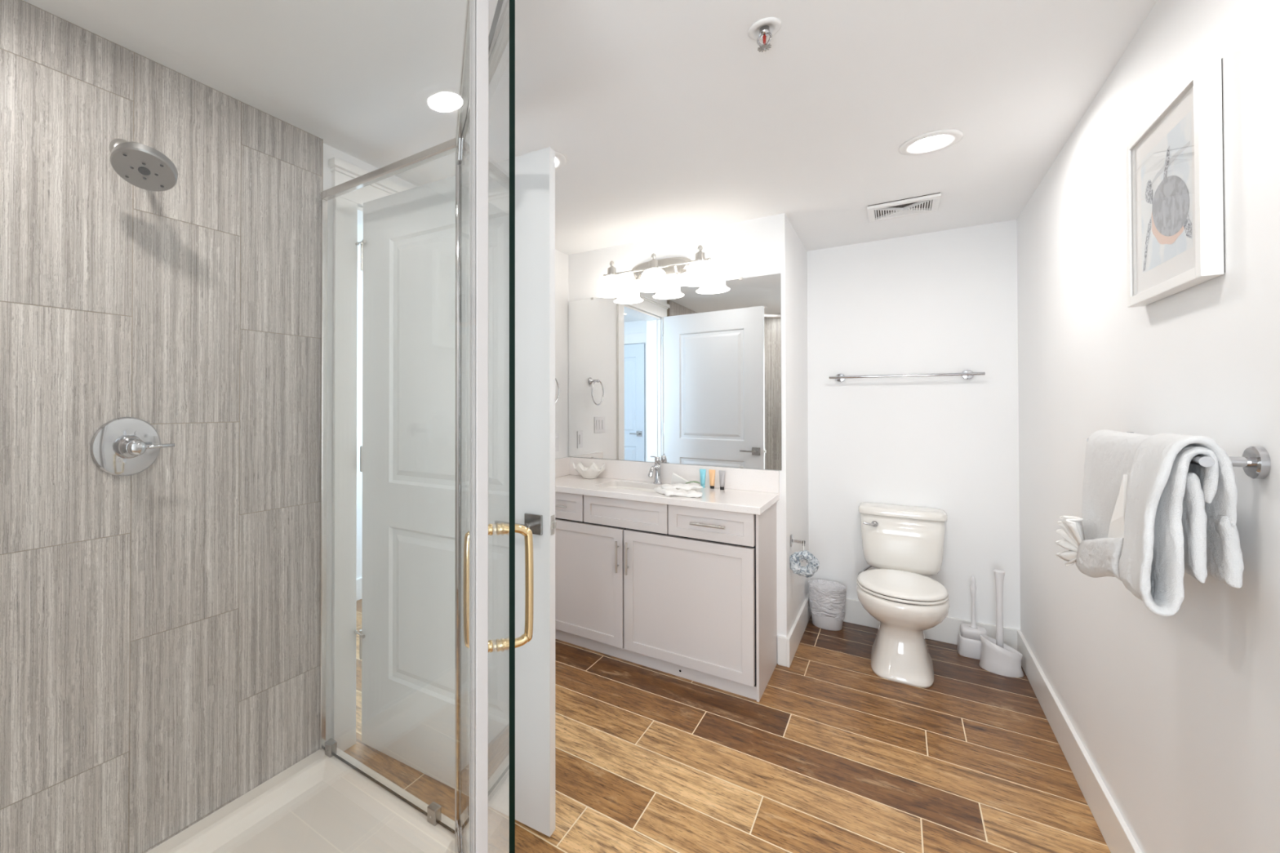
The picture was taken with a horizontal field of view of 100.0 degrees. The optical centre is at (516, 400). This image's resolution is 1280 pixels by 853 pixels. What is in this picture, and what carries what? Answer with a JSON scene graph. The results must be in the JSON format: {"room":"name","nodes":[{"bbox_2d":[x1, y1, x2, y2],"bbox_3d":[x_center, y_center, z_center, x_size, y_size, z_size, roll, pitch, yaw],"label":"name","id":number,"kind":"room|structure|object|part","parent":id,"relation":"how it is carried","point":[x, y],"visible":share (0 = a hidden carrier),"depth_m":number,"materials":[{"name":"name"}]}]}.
{"room":"bathroom","nodes":[
{"label":"bathroom","id":0,"kind":"room"},
{"bbox_2d":[356,261,363,578],"bbox_3d":[-1.739,0.198,2.830,0.100,2.337,5.344,0,-1,36],"label":"wall","id":1,"kind":"structure","parent":0,"point":[360,273],"depth_m":3.64,"materials":[{"name":"paint"}]},
{"bbox_2d":[356,577,362,600],"bbox_3d":[-1.382,1.297,3.214,0.015,0.146,3.200,0,-1,36],"label":"baseboard","id":2,"kind":"structure","parent":1,"relation":"attached to","point":[359,580],"depth_m":3.62,"materials":[{"name":"paint"}]},
{"bbox_2d":[323,142,568,741],"bbox_3d":[-0.727,0.191,2.096,0.120,2.337,5.344,0,-1,36],"label":"wall","id":3,"kind":"structure","parent":0,"point":[329,152],"depth_m":2.02,"materials":[{"name":"paint"}]},
{"bbox_2d":[0,0,323,852],"bbox_3d":[-1.163,0.184,1.372,0.025,2.337,1.458,0,-1,36],"label":"shower tile","id":4,"kind":"structure","parent":3,"relation":"attached to","point":[159,624],"depth_m":1.50,"materials":[{"name":"stone"}]},
{"bbox_2d":[89,417,174,475],"bbox_3d":[-1.048,0.127,1.437,0.087,0.164,0.170,0,-1,36],"label":"shower valve","id":5,"kind":"object","parent":4,"relation":"attached to","point":[122,446],"visible":1,"depth_m":1.43,"materials":[{"name":"silver metal"}]},
{"bbox_3d":[-1.033,0.127,1.422,0.044,0.048,0.048,0,-1,36],"label":"handle","id":6,"kind":"part","parent":5,"relation":"part of","materials":[{"name":"silver metal"}]},
{"bbox_3d":[-0.994,0.126,1.452,0.010,0.012,0.083,0,-1,42],"label":"lever","id":7,"kind":"part","parent":5,"relation":"part of","materials":[{"name":"silver metal"}]},
{"bbox_2d":[109,138,177,191],"bbox_3d":[-0.999,-0.644,1.385,0.235,0.160,0.142,0,-1,36],"label":"shower","id":8,"kind":"object","parent":4,"relation":"attached to","point":[144,166],"visible":1,"depth_m":1.34,"materials":[{"name":"silver metal"}]},
{"bbox_2d":[357,205,363,225],"bbox_3d":[-0.459,0.290,2.476,0.137,2.146,0.843,0,-1,36],"label":"trim","id":9,"kind":"structure","parent":3,"relation":"attached to","point":[360,210],"depth_m":2.19,"materials":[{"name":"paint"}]},
{"bbox_2d":[328,156,408,751],"bbox_3d":[-0.387,0.221,2.426,0.042,2.282,1.083,0,-1,36],"label":"trim","id":10,"kind":"structure","parent":3,"relation":"attached to","point":[345,206],"depth_m":2.04,"materials":[{"name":"paint"}]},
{"bbox_2d":[354,146,555,837],"bbox_3d":[-0.265,0.279,1.854,0.888,2.133,0.152,0,-1,29],"label":"door","id":11,"kind":"structure","parent":3,"relation":"in","point":[406,634],"depth_m":1.85,"materials":[{"name":"paint"}]},
{"bbox_3d":[-0.005,0.388,1.654,0.127,0.019,0.045,0,-1,33],"label":"lever","id":12,"kind":"part","parent":11,"relation":"part of","materials":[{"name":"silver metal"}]},
{"bbox_3d":[0.053,0.388,1.649,0.062,0.062,0.009,0,-1,33],"label":"handle","id":13,"kind":"part","parent":11,"relation":"part of","materials":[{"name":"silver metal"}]},
{"bbox_3d":[0.116,0.388,1.636,0.010,0.060,0.022,0,-1,33],"label":"latch plate","id":14,"kind":"part","parent":11,"relation":"part of","materials":[{"name":"silver metal"}]},
{"bbox_2d":[555,432,559,451],"bbox_3d":[0.251,0.263,3.334,0.009,0.116,0.072,0,-1,36],"label":"light switch","id":15,"kind":"object","parent":3,"relation":"attached to","point":[557,434],"visible":0.69,"depth_m":3.34,"materials":[{"name":"white plastic"}]},
{"bbox_2d":[555,377,559,403],"bbox_3d":[0.188,-0.069,3.199,0.070,0.196,0.179,0,-1,36],"label":"towel ring","id":16,"kind":"object","parent":3,"relation":"attached to","point":[555,378],"visible":0.21,"depth_m":3.24,"materials":[{"name":"silver metal"}]},
{"bbox_2d":[22,0,1157,262],"bbox_3d":[-0.264,-1.031,1.772,3.744,0.100,5.344,0,-1,36],"label":"ceiling","id":17,"kind":"structure","parent":0,"point":[666,117],"depth_m":1.65,"materials":[{"name":"paint"}]},
{"bbox_2d":[524,150,566,170],"bbox_3d":[0.107,-0.973,2.142,0.192,0.008,0.192,0,-1,36],"label":"recessed light","id":18,"kind":"object","parent":17,"relation":"in","point":[560,159],"visible":0.2,"depth_m":2.12,"materials":[{"name":"white glass"}]},
{"bbox_2d":[747,17,781,52],"bbox_3d":[0.655,-0.958,1.387,0.080,0.052,0.080,0,-1,36],"label":"sprinkler","id":19,"kind":"object","parent":17,"relation":"attached to","point":[763,28],"visible":1,"depth_m":1.38,"materials":[{"name":"white metal"}]},
{"bbox_3d":[0.655,-0.958,1.387,0.032,0.052,0.024,0,-1,1],"label":"frame","id":20,"kind":"part","parent":19,"relation":"part of","materials":[{"name":"silver metal"}]},
{"bbox_3d":[0.655,-0.952,1.387,0.009,0.028,0.009,0,-1,36],"label":"bulb","id":21,"kind":"part","parent":19,"relation":"part of","materials":[{"name":"red glass"}]},
{"bbox_2d":[866,192,941,222],"bbox_3d":[1.937,-0.964,2.635,0.290,0.018,0.245,0,-1,36],"label":"ceiling vent","id":22,"kind":"object","parent":17,"relation":"in","point":[923,204],"visible":1,"depth_m":2.62,"materials":[{"name":"grey metal"}]},
{"bbox_2d":[898,128,963,155],"bbox_3d":[1.566,-0.975,1.989,0.192,0.008,0.192,0,-1,36],"label":"recessed light","id":23,"kind":"object","parent":17,"relation":"in","point":[930,142],"visible":1,"depth_m":1.98,"materials":[{"name":"white plastic"}]},
{"bbox_2d":[568,213,808,663],"bbox_3d":[1.140,0.204,3.467,1.293,2.337,0.933,0,-1,36],"label":"wall","id":24,"kind":"structure","parent":0,"point":[767,245],"depth_m":2.92,"materials":[{"name":"paint"}]},
{"bbox_2d":[596,244,718,297],"bbox_3d":[0.793,-0.740,3.015,0.709,0.207,0.218,0,-1,36],"label":"vanity light","id":25,"kind":"object","parent":24,"relation":"attached to","point":[652,273],"visible":1,"depth_m":3.00,"materials":[{"name":"white glass"}]},
{"bbox_3d":[0.572,-0.692,3.155,0.186,0.115,0.186,0,-1,36],"label":"lamp shade","id":26,"kind":"part","parent":25,"relation":"part of","materials":[{"name":"white glass"}]},
{"bbox_3d":[0.783,-0.694,3.003,0.186,0.115,0.186,0,-1,36],"label":"lamp shade","id":27,"kind":"part","parent":25,"relation":"part of","materials":[{"name":"white glass"}]},
{"bbox_3d":[0.996,-0.695,2.848,0.186,0.115,0.186,0,-1,36],"label":"lamp shade","id":28,"kind":"part","parent":25,"relation":"part of","materials":[{"name":"white glass"}]},
{"bbox_2d":[569,457,779,493],"bbox_3d":[0.848,0.425,3.088,1.262,0.116,0.020,0,-1,36],"label":"backsplash","id":29,"kind":"structure","parent":24,"relation":"attached to","point":[735,478],"depth_m":2.99,"materials":[{"name":"white stone"}]},
{"bbox_2d":[568,273,782,470],"bbox_3d":[0.856,-0.148,3.094,1.270,1.030,0.008,0,-1,36],"label":"mirror","id":30,"kind":"object","parent":24,"relation":"attached to","point":[685,375],"visible":1,"depth_m":3.02,"materials":[{"name":"silver mirror"}]},
{"bbox_2d":[777,635,786,666],"bbox_3d":[1.368,1.292,2.706,0.041,0.146,0.015,0,-1,36],"label":"baseboard","id":31,"kind":"structure","parent":24,"relation":"attached to","point":[781,641],"depth_m":2.70,"materials":[{"name":"paint"}]},
{"bbox_2d":[790,534,804,546],"bbox_3d":[1.498,0.751,2.798,0.068,0.060,0.036,0,-1,36],"label":"paper holder","id":32,"kind":"object","parent":24,"relation":"attached to","point":[792,540],"visible":1,"depth_m":2.80,"materials":[{"name":"silver metal"}]},
{"bbox_3d":[1.474,0.751,2.815,0.008,0.060,0.036,0,-1,36],"label":"wall plate","id":33,"kind":"part","parent":32,"relation":"part of","materials":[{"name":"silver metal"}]},
{"bbox_3d":[1.502,0.757,2.796,0.060,0.026,0.016,0,-1,36],"label":"arm","id":34,"kind":"part","parent":32,"relation":"part of","materials":[{"name":"silver metal"}]},
{"bbox_2d":[789,539,819,577],"bbox_3d":[1.514,0.834,2.767,0.143,0.194,0.040,0,-1,24],"label":"ring","id":35,"kind":"object","parent":32,"relation":"hanging from","point":[811,568],"visible":1,"depth_m":2.75,"materials":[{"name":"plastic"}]},
{"bbox_2d":[786,591,811,667],"bbox_3d":[1.631,1.295,3.021,0.015,0.146,0.833,0,-1,36],"label":"baseboard","id":36,"kind":"structure","parent":24,"relation":"attached to","point":[794,637],"depth_m":2.90,"materials":[{"name":"paint"}]},
{"bbox_2d":[343,599,1110,852],"bbox_3d":[-0.264,1.386,1.750,3.544,0.060,5.144,0,-1,36],"label":"floor","id":37,"kind":"structure","parent":0,"point":[834,755],"depth_m":1.95,"materials":[{"name":"brown wood"}]},
{"bbox_2d":[146,747,461,852],"bbox_3d":[-0.652,1.313,1.015,1.211,0.072,1.498,0,-1,36],"label":"shower pan","id":38,"kind":"object","parent":37,"relation":"on","point":[320,803],"visible":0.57,"depth_m":1.65,"materials":[{"name":"white plastic"}]},
{"bbox_2d":[319,0,533,852],"bbox_3d":[-0.326,0.246,1.039,0.720,2.065,1.888,0,-1,-3],"label":"shower enclosure","id":39,"kind":"object","parent":38,"relation":"on","point":[470,832],"visible":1,"depth_m":0.89,"materials":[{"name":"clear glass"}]},
{"bbox_3d":[-0.447,-0.765,1.764,0.686,0.030,0.028,0,-1,36],"label":"rail","id":40,"kind":"part","parent":39,"relation":"part of","materials":[{"name":"silver metal"}]},
{"bbox_3d":[-0.447,0.263,1.754,0.678,2.034,0.010,0,-1,36],"label":"fixed glass panel","id":41,"kind":"part","parent":39,"relation":"part of","materials":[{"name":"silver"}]},
{"bbox_3d":[-0.076,0.367,1.024,0.056,0.246,0.017,0,-1,-14],"label":"door pull","id":42,"kind":"part","parent":39,"relation":"part of","materials":[{"name":"gold metal"}]},
{"bbox_3d":[-0.087,0.259,1.215,0.010,2.016,0.682,0,-1,-13],"label":"glass door","id":43,"kind":"part","parent":39,"relation":"part of","materials":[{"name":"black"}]},
{"bbox_3d":[-0.002,0.368,1.042,0.074,0.246,0.017,0,-1,-14],"label":"door pull","id":44,"kind":"part","parent":39,"relation":"part of","materials":[{"name":"gold metal"}]},
{"bbox_2d":[555,492,777,702],"bbox_3d":[0.704,0.942,2.894,1.245,0.850,0.494,0,-1,36],"label":"vanity cabinet","id":45,"kind":"object","parent":37,"relation":"on","point":[687,593],"visible":0.78,"depth_m":2.61,"materials":[{"name":"paint"}]},
{"bbox_3d":[0.215,0.592,2.966,0.160,0.011,0.032,0,-1,36],"label":"handle","id":46,"kind":"part","parent":45,"relation":"part of","materials":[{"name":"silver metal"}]},
{"bbox_3d":[0.227,0.593,2.996,0.352,0.147,0.030,0,-1,36],"label":"drawer","id":47,"kind":"part","parent":45,"relation":"part of","materials":[{"name":"paint"}]},
{"bbox_3d":[0.322,0.987,2.923,0.588,0.619,0.030,0,-1,36],"label":"door","id":48,"kind":"part","parent":45,"relation":"part of","materials":[{"name":"paint"}]},
{"bbox_3d":[0.523,0.815,2.741,0.011,0.164,0.032,0,-1,36],"label":"handle","id":49,"kind":"part","parent":45,"relation":"part of","materials":[{"name":"silver metal"}]},
{"bbox_3d":[0.565,0.591,2.751,0.467,0.147,0.030,0,-1,36],"label":"drawer","id":50,"kind":"part","parent":45,"relation":"part of","materials":[{"name":"paint"}]},
{"bbox_3d":[0.568,0.815,2.708,0.011,0.164,0.032,0,-1,36],"label":"handle","id":51,"kind":"part","parent":45,"relation":"part of","materials":[{"name":"silver metal"}]},
{"bbox_2d":[555,457,779,515],"bbox_3d":[0.713,0.441,2.902,1.262,0.150,0.478,0,-1,36],"label":"countertop","id":52,"kind":"structure","parent":45,"relation":"on","point":[746,491],"depth_m":2.85,"materials":[{"name":"white stone"}]},
{"bbox_2d":[573,462,605,479],"bbox_3d":[0.454,0.437,3.269,0.212,0.096,0.160,0,-1,36],"label":"shell bowl","id":53,"kind":"object","parent":52,"relation":"on","point":[592,472],"visible":1,"depth_m":3.23,"materials":[{"name":"white ceramic"}]},
{"bbox_2d":[607,485,656,492],"bbox_3d":[0.685,0.581,2.950,0.480,0.141,0.300,0,-1,36],"label":"sink","id":54,"kind":"object","parent":52,"relation":"in","point":[618,486],"visible":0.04,"depth_m":3.10,"materials":[{"name":"white ceramic"}]},
{"bbox_2d":[648,456,662,484],"bbox_3d":[0.791,0.401,3.012,0.050,0.163,0.148,0,-1,36],"label":"faucet","id":55,"kind":"object","parent":52,"relation":"on","point":[656,467],"visible":1,"depth_m":3.04,"materials":[{"name":"silver metal"}]},
{"bbox_3d":[0.785,0.397,3.004,0.022,0.052,0.110,0,-1,36],"label":"spout","id":56,"kind":"part","parent":55,"relation":"part of","materials":[{"name":"silver metal"}]},
{"bbox_3d":[0.820,0.348,3.053,0.035,0.042,0.035,0,-1,36],"label":"handle","id":57,"kind":"part","parent":55,"relation":"part of","materials":[{"name":"silver metal"}]},
{"bbox_2d":[653,472,702,497],"bbox_3d":[0.842,0.434,2.706,0.264,0.090,0.245,0,-1,36],"label":"washcloths","id":58,"kind":"object","parent":52,"relation":"on","point":[677,487],"visible":1,"depth_m":2.67,"materials":[{"name":"white fabric"}]},
{"bbox_2d":[685,480,700,484],"bbox_3d":[0.920,0.431,2.744,0.077,0.018,0.038,0,-1,36],"label":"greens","id":59,"kind":"object","parent":58,"relation":"on","point":[691,481],"visible":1,"depth_m":2.74,"materials":[{"name":"green plant"}]},
{"bbox_2d":[699,468,706,488],"bbox_3d":[1.029,0.430,2.900,0.024,0.103,0.024,0,-1,-9],"label":"toiletry tube","id":60,"kind":"object","parent":52,"relation":"on","point":[702,472],"visible":0.9,"depth_m":2.89,"materials":[{"name":"teal plastic"}]},
{"bbox_2d":[708,469,715,488],"bbox_3d":[1.069,0.430,2.871,0.024,0.103,0.024,0,-1,-9],"label":"toiletry tube","id":61,"kind":"object","parent":52,"relation":"on","point":[712,473],"visible":1,"depth_m":2.86,"materials":[{"name":"orange plastic"}]},
{"bbox_2d":[719,470,725,489],"bbox_3d":[1.110,0.430,2.835,0.024,0.103,0.024,0,-1,-9],"label":"toiletry tube","id":62,"kind":"object","parent":52,"relation":"on","point":[722,473],"visible":1,"depth_m":2.83,"materials":[{"name":"grey plastic"}]},
{"bbox_3d":[0.821,0.983,2.561,0.628,0.619,0.030,0,-1,36],"label":"door","id":63,"kind":"part","parent":45,"relation":"part of","materials":[{"name":"paint"}]},
{"bbox_3d":[0.899,0.588,2.471,0.160,0.011,0.032,0,-1,36],"label":"handle","id":64,"kind":"part","parent":45,"relation":"part of","materials":[{"name":"silver metal"}]},
{"bbox_3d":[0.918,0.589,2.495,0.393,0.147,0.030,0,-1,36],"label":"drawer","id":65,"kind":"part","parent":45,"relation":"part of","materials":[{"name":"paint"}]},
{"bbox_3d":[1.218,0.939,2.554,0.011,0.850,0.441,0,-1,36],"label":"panel","id":66,"kind":"part","parent":45,"relation":"part of","materials":[{"name":"paint"}]},
{"bbox_2d":[808,578,846,631],"bbox_3d":[1.887,1.242,3.191,0.202,0.254,0.182,0,-1,36],"label":"waste bin","id":67,"kind":"object","parent":37,"relation":"on","point":[827,598],"visible":1,"depth_m":3.13,"materials":[{"name":"white plastic"}]},
{"bbox_2d":[856,502,949,688],"bbox_3d":[2.036,0.988,2.785,0.417,0.756,0.774,0,-1,36],"label":"toilet","id":68,"kind":"object","parent":37,"relation":"on","point":[905,543],"visible":1,"depth_m":2.66,"materials":[{"name":"white ceramic"}]},
{"bbox_3d":[2.026,0.706,3.005,0.072,0.034,0.030,0,-1,36],"label":"flush lever","id":69,"kind":"part","parent":68,"relation":"part of","materials":[{"name":"silver metal"}]},
{"bbox_3d":[2.204,0.812,3.008,0.388,0.312,0.190,0,-1,36],"label":"tank","id":70,"kind":"part","parent":68,"relation":"part of","materials":[{"name":"white ceramic"}]},
{"bbox_3d":[2.203,0.634,3.008,0.406,0.044,0.208,0,-1,36],"label":"tank lid","id":71,"kind":"part","parent":68,"relation":"part of","materials":[{"name":"white ceramic"}]},
{"bbox_3d":[1.952,0.949,2.667,0.374,0.013,0.478,0,-1,36],"label":"seat","id":72,"kind":"part","parent":68,"relation":"part of","materials":[{"name":"white plastic"}]},
{"bbox_3d":[1.952,0.927,2.667,0.370,0.023,0.474,0,-1,36],"label":"lid","id":73,"kind":"part","parent":68,"relation":"part of","materials":[{"name":"white plastic"}]},
{"bbox_3d":[1.995,1.162,2.724,0.380,0.406,0.630,0,-1,36],"label":"bowl","id":74,"kind":"part","parent":68,"relation":"part of","materials":[{"name":"white ceramic"}]},
{"bbox_2d":[956,576,987,660],"bbox_3d":[2.455,1.156,2.822,0.136,0.421,0.122,0,-1,36],"label":"toilet brush","id":75,"kind":"object","parent":37,"relation":"on","point":[969,642],"visible":0.83,"depth_m":2.80,"materials":[{"name":"white plastic"}]},
{"bbox_3d":[2.455,1.082,2.823,0.036,0.274,0.036,0,-1,36],"label":"handle","id":76,"kind":"part","parent":75,"relation":"part of","materials":[{"name":"white plastic"}]},
{"bbox_3d":[2.455,1.244,2.822,0.110,0.050,0.099,0,-1,36],"label":"holder lid","id":77,"kind":"part","parent":75,"relation":"part of","materials":[{"name":"white plastic"}]},
{"bbox_2d":[978,568,1024,677],"bbox_3d":[2.452,1.113,2.659,0.168,0.503,0.144,0,-1,36],"label":"plunger","id":78,"kind":"object","parent":37,"relation":"on","point":[998,658],"visible":1,"depth_m":2.65,"materials":[{"name":"white plastic"}]},
{"bbox_3d":[2.448,1.074,2.662,0.044,0.425,0.044,0,-1,36],"label":"handle","id":79,"kind":"part","parent":78,"relation":"part of","materials":[{"name":"white plastic"}]},
{"bbox_2d":[807,219,1020,630],"bbox_3d":[2.309,0.201,3.134,0.991,2.337,0.100,0,-1,36],"label":"wall","id":80,"kind":"structure","parent":0,"point":[944,301],"depth_m":3.04,"materials":[{"name":"paint"}]},
{"bbox_2d":[829,369,985,382],"bbox_3d":[2.252,-0.144,3.072,0.726,0.052,0.072,0,-1,36],"label":"towel bar","id":81,"kind":"object","parent":80,"relation":"attached to","point":[967,374],"visible":1,"depth_m":3.01,"materials":[{"name":"silver metal"}]},
{"bbox_2d":[843,598,1020,650],"bbox_3d":[2.281,1.296,3.073,0.976,0.146,0.015,0,-1,36],"label":"baseboard","id":82,"kind":"structure","parent":80,"relation":"attached to","point":[948,631],"depth_m":2.97,"materials":[{"name":"paint"}]},
{"bbox_2d":[1017,0,1279,852],"bbox_3d":[1.211,0.178,0.691,0.100,2.337,5.344,0,-1,36],"label":"wall","id":83,"kind":"structure","parent":0,"point":[1177,715],"depth_m":1.26,"materials":[{"name":"paint"}]},
{"bbox_2d":[1017,630,1142,852],"bbox_3d":[1.160,1.274,0.709,0.015,0.146,5.129,0,-1,36],"label":"baseboard","id":84,"kind":"structure","parent":83,"relation":"attached to","point":[1115,832],"depth_m":1.83,"materials":[{"name":"paint"}]},
{"bbox_2d":[1125,56,1225,307],"bbox_3d":[1.502,-0.463,1.210,0.031,0.432,0.416,0,-1,36],"label":"framed picture","id":85,"kind":"object","parent":83,"relation":"attached to","point":[1175,161],"visible":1,"depth_m":1.15,"materials":[{"name":"paint"}]},
{"bbox_2d":[1141,110,1192,274],"bbox_3d":[1.498,-0.465,1.214,0.001,0.288,0.282,0,-1,36],"label":"artwork","id":86,"kind":"object","parent":85,"relation":"attached to","point":[1166,165],"depth_m":1.20,"materials":[{"name":"grey"}]},
{"bbox_2d":[1086,431,1271,479],"bbox_3d":[1.477,0.113,1.213,0.082,0.058,0.700,0,-1,36],"label":"towel bar","id":87,"kind":"object","parent":83,"relation":"attached to","point":[1255,462],"visible":0.51,"depth_m":0.94,"materials":[{"name":"silver metal"}]},
{"bbox_2d":[1075,429,1150,581],"bbox_3d":[1.455,0.269,1.259,0.118,0.386,0.375,0,-1,36],"label":"bath towel","id":88,"kind":"object","parent":87,"relation":"hanging from","point":[1109,455],"visible":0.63,"depth_m":1.26,"materials":[{"name":"white fabric"}]},
{"bbox_2d":[1054,515,1084,566],"bbox_3d":[1.476,0.379,1.397,0.044,0.148,0.128,0,-1,36],"label":"washcloth","id":89,"kind":"object","parent":88,"relation":"hanging from","point":[1072,531],"visible":0.91,"depth_m":1.40,"materials":[{"name":"white fabric"}]},
{"bbox_2d":[1119,433,1244,616],"bbox_3d":[1.292,0.236,1.032,0.129,0.342,0.167,0,-1,36],"label":"hand towel","id":90,"kind":"object","parent":87,"relation":"hanging from","point":[1180,516],"visible":0.98,"depth_m":0.99,"materials":[{"name":"white fabric"}]}
]}

